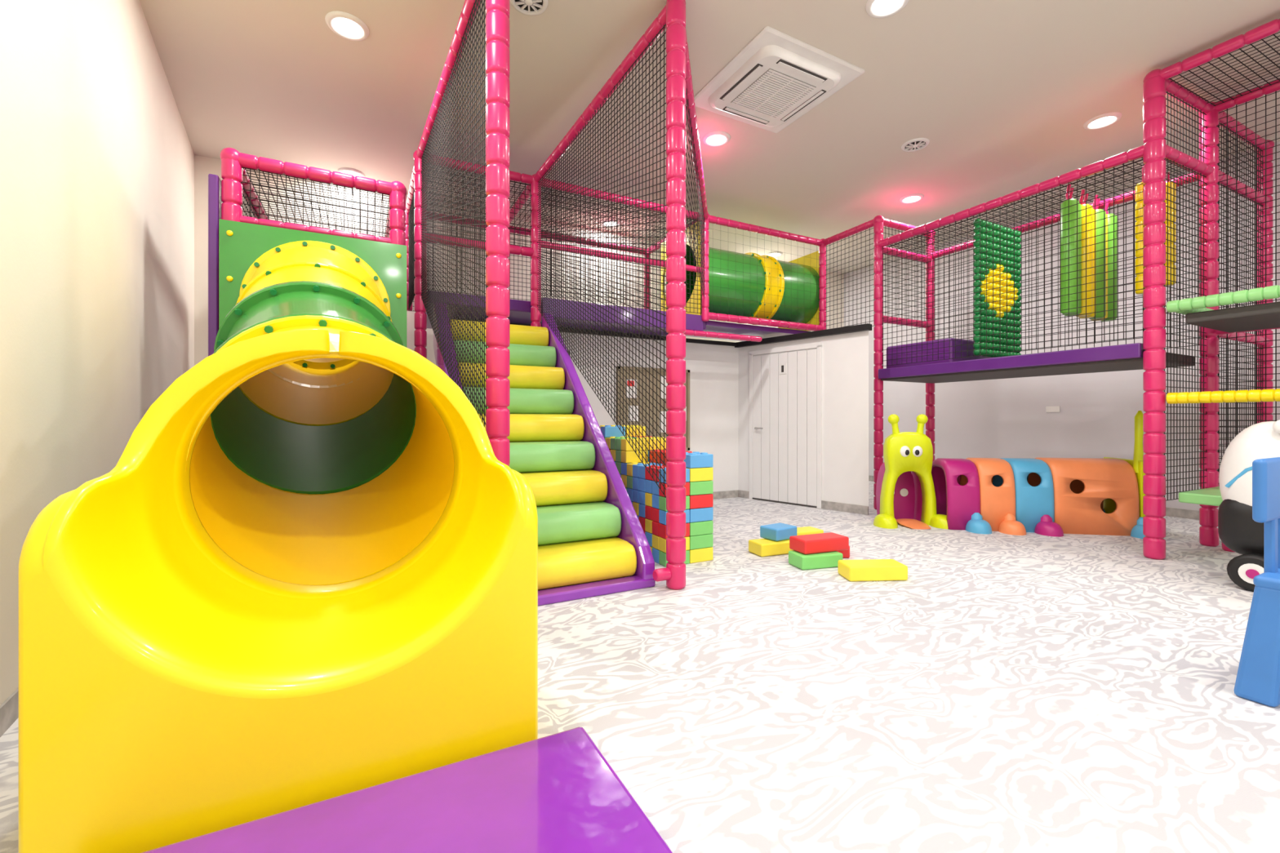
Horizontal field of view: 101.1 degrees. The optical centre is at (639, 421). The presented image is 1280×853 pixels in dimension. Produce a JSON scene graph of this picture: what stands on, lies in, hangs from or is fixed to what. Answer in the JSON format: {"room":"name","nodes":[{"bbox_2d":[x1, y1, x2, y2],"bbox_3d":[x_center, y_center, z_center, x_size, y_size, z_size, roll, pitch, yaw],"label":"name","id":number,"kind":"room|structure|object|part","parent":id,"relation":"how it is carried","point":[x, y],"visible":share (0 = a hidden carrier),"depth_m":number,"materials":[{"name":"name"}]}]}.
{"room":"indoor playground","nodes":[
{"label":"indoor playground","id":0,"kind":"room"},
{"bbox_2d":[0,0,194,705],"bbox_3d":[-2.046,-0.875,1.410,0.149,3.950,10.471,0,0,-34],"label":"wall","id":1,"kind":"structure","parent":0,"point":[97,155],"depth_m":2.54,"materials":[{"name":"white paint"}]},
{"bbox_2d":[0,687,18,737],"bbox_3d":[-1.922,1.050,1.362,0.020,0.100,10.257,0,0,-34],"label":"baseboard","id":2,"kind":"structure","parent":1,"relation":"attached to","point":[9,708],"depth_m":1.89,"materials":[{"name":"stone"}]},
{"bbox_2d":[194,154,844,365],"bbox_3d":[-0.450,-0.875,7.982,9.870,3.950,0.150,0,0,-28],"label":"wall","id":3,"kind":"structure","parent":0,"point":[203,166],"depth_m":6.46,"materials":[{"name":"white paint"}]},
{"bbox_2d":[0,480,1279,852],"bbox_3d":[1.832,1.160,3.392,10.800,0.120,10.700,0,0,-28],"label":"floor","id":4,"kind":"structure","parent":0,"point":[1032,692],"depth_m":2.06,"materials":[{"name":"carpet"}]},
{"bbox_2d":[18,218,537,852],"bbox_3d":[-1.663,-0.155,2.785,1.249,2.510,3.115,0,0,-31],"label":"slide","id":5,"kind":"object","parent":4,"relation":"on","point":[306,574],"visible":1,"depth_m":1.65,"materials":[{"name":"yellow plastic"}]},
{"bbox_3d":[-2.411,-0.850,3.963,1.200,1.120,0.030,0,0,-28],"label":"mounting panel","id":6,"kind":"part","parent":5,"relation":"part of","materials":[{"name":"green plastic"}]},
{"bbox_2d":[142,727,673,852],"bbox_3d":[-0.452,1.062,0.903,1.280,0.075,1.320,0,0,-28],"label":"mat","id":7,"kind":"object","parent":4,"relation":"on","point":[557,793],"visible":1,"depth_m":1.37,"materials":[{"name":"purple plastic"}]},
{"bbox_2d":[208,0,826,590],"bbox_3d":[-0.161,-0.863,5.482,6.756,3.926,4.046,0,0,-28],"label":"climbing frame","id":8,"kind":"object","parent":4,"relation":"on","point":[497,308],"visible":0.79,"depth_m":4.01,"materials":[{"name":"pink plastic"}]},
{"bbox_2d":[661,222,819,341],"bbox_3d":[1.456,-1.830,7.374,2.150,1.260,0.970,0,0,-28],"label":"tube","id":9,"kind":"object","parent":8,"relation":"attached to","point":[711,326],"visible":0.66,"depth_m":7.07,"materials":[{"name":"green plastic"}]},
{"bbox_2d":[433,302,655,605],"bbox_3d":[-0.919,-0.008,4.220,1.140,2.216,2.235,0,0,-28],"label":"staircase","id":10,"kind":"structure","parent":4,"relation":"on","point":[592,537],"depth_m":3.90,"materials":[{"name":"yellow plastic"}]},
{"bbox_2d":[599,425,713,567],"bbox_3d":[0.075,0.569,4.651,0.436,1.058,1.341,0,0,-28],"label":"brick stack","id":11,"kind":"object","parent":4,"relation":"on","point":[647,500],"visible":0.52,"depth_m":4.14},
{"bbox_2d":[748,538,792,556],"bbox_3d":[1.127,1.048,4.411,0.396,0.102,0.196,0,0,-22],"label":"brick","id":12,"kind":"object","parent":4,"relation":"on","point":[760,547],"visible":0.66,"depth_m":4.31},
{"bbox_2d":[760,522,796,541],"bbox_3d":[1.179,0.943,4.484,0.256,0.102,0.196,0,0,-33],"label":"brick","id":13,"kind":"object","parent":12,"relation":"on","point":[780,531],"visible":0.88,"depth_m":4.41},
{"bbox_2d":[796,526,823,535],"bbox_3d":[1.468,1.048,4.838,0.396,0.102,0.196,0,0,-22],"label":"brick","id":14,"kind":"object","parent":4,"relation":"on","point":[806,530],"visible":0.25,"depth_m":4.80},
{"bbox_2d":[788,550,842,569],"bbox_3d":[1.337,1.048,4.013,0.356,0.102,0.196,0,0,-16],"label":"brick","id":15,"kind":"object","parent":4,"relation":"on","point":[828,559],"visible":0.77,"depth_m":3.93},
{"bbox_2d":[789,532,848,554],"bbox_3d":[1.385,0.943,4.072,0.416,0.102,0.196,0,0,-21],"label":"brick","id":16,"kind":"object","parent":15,"relation":"on","point":[822,542],"visible":1,"depth_m":4.00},
{"bbox_2d":[836,546,849,558],"bbox_3d":[1.611,1.048,4.372,0.196,0.102,0.296,0,0,11],"label":"brick","id":17,"kind":"object","parent":4,"relation":"on","point":[846,553],"visible":0.17,"depth_m":4.21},
{"bbox_2d":[837,559,907,581],"bbox_3d":[1.634,1.048,3.705,0.416,0.102,0.196,0,0,-4],"label":"brick","id":18,"kind":"object","parent":4,"relation":"on","point":[869,570],"visible":1,"depth_m":3.62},
{"bbox_2d":[873,410,1164,538],"bbox_3d":[3.733,0.499,5.517,2.498,1.203,0.920,0,0,11],"label":"tunnel","id":19,"kind":"object","parent":4,"relation":"on","point":[1056,497],"visible":0.98,"depth_m":5.26,"materials":[{"name":"plastic"}]},
{"bbox_2d":[822,18,1279,559],"bbox_3d":[4.713,-0.858,5.671,2.512,3.916,5.072,0,0,-28],"label":"climbing frame","id":20,"kind":"object","parent":4,"relation":"on","point":[1089,237],"visible":0.98,"depth_m":4.76,"materials":[{"name":"pink plastic"}]},
{"bbox_2d":[973,214,1021,357],"bbox_3d":[3.944,-1.449,5.801,0.839,1.502,0.084,0,0,-28],"label":"curtain","id":21,"kind":"object","parent":20,"relation":"hanging from","point":[1011,234],"depth_m":5.75,"materials":[{"name":"green plastic"}]},
{"bbox_2d":[1060,183,1117,321],"bbox_3d":[4.314,-1.601,5.075,0.896,1.203,0.163,0,0,-28],"label":"curtain","id":22,"kind":"object","parent":20,"relation":"hanging from","point":[1100,254],"depth_m":4.95,"materials":[{"name":"green plastic"}]},
{"bbox_2d":[1217,419,1279,592],"bbox_3d":[4.302,0.545,3.207,0.520,1.110,1.075,0,0,-28],"label":"toy car","id":23,"kind":"object","parent":4,"relation":"on","point":[1237,531],"visible":0.76,"depth_m":3.46,"materials":[{"name":"white plastic"}]},
{"bbox_2d":[1233,457,1279,706],"bbox_3d":[2.697,0.625,2.005,0.486,0.950,0.486,0,0,-28],"label":"chair","id":24,"kind":"object","parent":4,"relation":"on","point":[1258,675],"visible":1,"depth_m":2.06,"materials":[{"name":"blue plastic"}]},
{"bbox_3d":[2.613,0.275,2.164,0.420,0.250,0.040,0,0,-28],"label":"backrest","id":25,"kind":"part","parent":24,"relation":"part of","materials":[{"name":"blue plastic"}]},
{"bbox_3d":[2.697,0.635,2.005,0.400,0.050,0.400,0,0,-28],"label":"seat","id":26,"kind":"part","parent":24,"relation":"part of","materials":[{"name":"blue plastic"}]},
{"bbox_2d":[139,0,1279,274],"bbox_3d":[1.832,-2.910,3.392,10.800,0.120,10.700,0,0,-28],"label":"ceiling","id":27,"kind":"structure","parent":0,"point":[1002,93],"depth_m":4.56,"materials":[{"name":"paint"}]},
{"bbox_2d":[324,10,368,40],"bbox_3d":[-2.108,-2.838,3.795,0.280,0.021,0.280,0,0,-28],"label":"recessed light","id":28,"kind":"object","parent":27,"relation":"in","point":[346,25],"depth_m":3.78,"materials":[{"name":"white plastic"}]},
{"bbox_2d":[337,167,364,177],"bbox_3d":[-3.316,-2.838,6.052,0.280,0.021,0.280,0,0,-28],"label":"recessed light","id":29,"kind":"object","parent":27,"relation":"in","point":[353,171],"depth_m":5.99,"materials":[{"name":"white plastic"}]},
{"bbox_2d":[510,0,548,15],"bbox_3d":[-0.752,-2.836,3.559,0.260,0.027,0.260,0,0,-28],"label":"ceiling vent","id":30,"kind":"object","parent":27,"relation":"in","point":[530,7],"visible":0.99,"depth_m":3.60,"materials":[{"name":"white plastic"}]},
{"bbox_2d":[600,219,619,227],"bbox_3d":[-0.422,-2.838,7.573,0.280,0.021,0.280,0,0,-28],"label":"recessed light","id":31,"kind":"object","parent":27,"relation":"in","point":[604,224],"depth_m":7.57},
{"bbox_2d":[702,130,730,146],"bbox_3d":[0.769,-2.838,5.307,0.280,0.021,0.280,0,0,-28],"label":"recessed light","id":32,"kind":"object","parent":27,"relation":"in","point":[717,138],"depth_m":5.29,"materials":[{"name":"white plastic"}]},
{"bbox_2d":[765,251,782,257],"bbox_3d":[2.287,-2.838,8.975,0.280,0.021,0.280,0,0,-28],"label":"recessed light","id":33,"kind":"object","parent":27,"relation":"in","point":[774,254],"depth_m":8.97,"materials":[{"name":"white plastic"}]},
{"bbox_2d":[693,26,864,133],"bbox_3d":[1.130,-2.811,4.492,1.040,0.076,1.040,0,0,-28],"label":"air conditioner","id":34,"kind":"object","parent":27,"relation":"attached to","point":[777,77],"visible":0.94,"depth_m":4.33,"materials":[{"name":"white plastic"}]},
{"bbox_2d":[719,58,827,124],"bbox_3d":[1.130,-2.780,4.492,0.740,0.014,0.740,0,0,-28],"label":"grille","id":35,"kind":"object","parent":34,"relation":"attached to","point":[771,91],"depth_m":4.43,"materials":[{"name":"white plastic"}]},
{"bbox_2d":[865,0,908,17],"bbox_3d":[1.681,-2.838,3.572,0.280,0.021,0.280,0,0,-28],"label":"recessed light","id":36,"kind":"object","parent":27,"relation":"in","point":[874,8],"depth_m":3.62,"materials":[{"name":"white plastic"}]},
{"bbox_2d":[899,193,924,203],"bbox_3d":[3.469,-2.838,6.726,0.280,0.021,0.280,0,0,-28],"label":"recessed light","id":37,"kind":"object","parent":27,"relation":"in","point":[913,197],"depth_m":6.71,"materials":[{"name":"white plastic"}]},
{"bbox_2d":[901,137,929,151],"bbox_3d":[2.833,-2.836,5.421,0.260,0.027,0.260,0,0,-28],"label":"ceiling vent","id":38,"kind":"object","parent":27,"relation":"in","point":[917,144],"visible":1,"depth_m":5.40,"materials":[{"name":"white plastic"}]},
{"bbox_2d":[1083,111,1122,129],"bbox_3d":[4.381,-2.838,4.991,0.280,0.021,0.280,0,0,-28],"label":"recessed light","id":39,"kind":"object","parent":27,"relation":"in","point":[1104,120],"depth_m":4.98,"materials":[{"name":"white plastic"}]},
{"bbox_2d":[560,330,868,506],"bbox_3d":[0.154,0.010,6.532,4.550,2.180,2.980,0,0,-28],"label":"wall","id":40,"kind":"structure","parent":0,"point":[719,375],"depth_m":6.67,"materials":[{"name":"white paint"}]},
{"bbox_2d":[616,365,689,450],"bbox_3d":[0.189,-0.150,6.958,1.090,1.100,0.053,0,0,-28],"label":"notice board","id":41,"kind":"object","parent":40,"relation":"attached to","point":[686,384],"visible":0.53,"depth_m":6.91,"materials":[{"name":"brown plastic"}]},
{"bbox_2d":[457,318,871,347],"bbox_3d":[0.286,-1.100,6.773,4.778,0.070,1.649,0,0,-4],"label":"trim","id":42,"kind":"structure","parent":40,"relation":"on","point":[867,326],"depth_m":6.77,"materials":[{"name":"black rubber"}]},
{"bbox_2d":[712,489,737,499],"bbox_3d":[-0.310,1.050,6.717,3.900,0.100,0.020,0,0,-28],"label":"baseboard","id":43,"kind":"structure","parent":40,"relation":"attached to","point":[727,494],"depth_m":7.51,"materials":[{"name":"stone"}]},
{"bbox_2d":[737,489,749,498],"bbox_3d":[1.493,1.050,7.552,0.020,0.100,0.220,0,0,-41],"label":"baseboard","id":44,"kind":"structure","parent":40,"relation":"attached to","point":[743,494],"depth_m":7.54,"materials":[{"name":"stone"}]},
{"bbox_2d":[752,348,817,507],"bbox_3d":[1.902,0.091,7.033,0.076,2.013,1.000,0,0,-41],"label":"door","id":45,"kind":"structure","parent":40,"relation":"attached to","point":[784,451],"depth_m":7.01,"materials":[{"name":"white wood"}]},
{"bbox_3d":[1.902,0.164,7.033,0.076,1.868,1.000,0,0,-41],"label":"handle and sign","id":46,"kind":"part","parent":45,"relation":"part of","materials":[{"name":"white wood"}]},
{"bbox_2d":[749,342,822,508],"bbox_3d":[1.921,0.055,7.050,0.030,2.090,1.120,0,0,-41],"label":"frame","id":47,"kind":"object","parent":40,"relation":"attached to","point":[819,345],"visible":1,"depth_m":6.65,"materials":[{"name":"white wood"}]},
{"bbox_2d":[821,500,868,515],"bbox_3d":[2.478,1.050,6.402,0.020,0.100,0.608,0,0,-41],"label":"baseboard","id":48,"kind":"structure","parent":40,"relation":"attached to","point":[855,508],"depth_m":6.38,"materials":[{"name":"stone"}]},
{"bbox_2d":[844,141,1279,511],"bbox_3d":[6.357,-0.875,5.798,0.150,3.950,10.350,0,0,-28],"label":"wall","id":49,"kind":"structure","parent":0,"point":[997,418],"depth_m":7.11,"materials":[{"name":"white paint"}]},
{"bbox_2d":[868,475,1199,519],"bbox_3d":[6.317,1.050,5.692,0.020,0.100,10.200,0,0,-28],"label":"baseboard","id":50,"kind":"structure","parent":49,"relation":"attached to","point":[1170,512],"depth_m":5.99,"materials":[{"name":"stone"}]},
{"bbox_2d":[1045,406,1059,412],"bbox_3d":[5.575,-0.160,7.110,0.015,0.080,0.160,0,0,-28],"label":"wall socket","id":51,"kind":"object","parent":49,"relation":"attached to","point":[1048,409],"visible":1,"depth_m":7.11,"materials":[{"name":"white plastic"}]}
]}

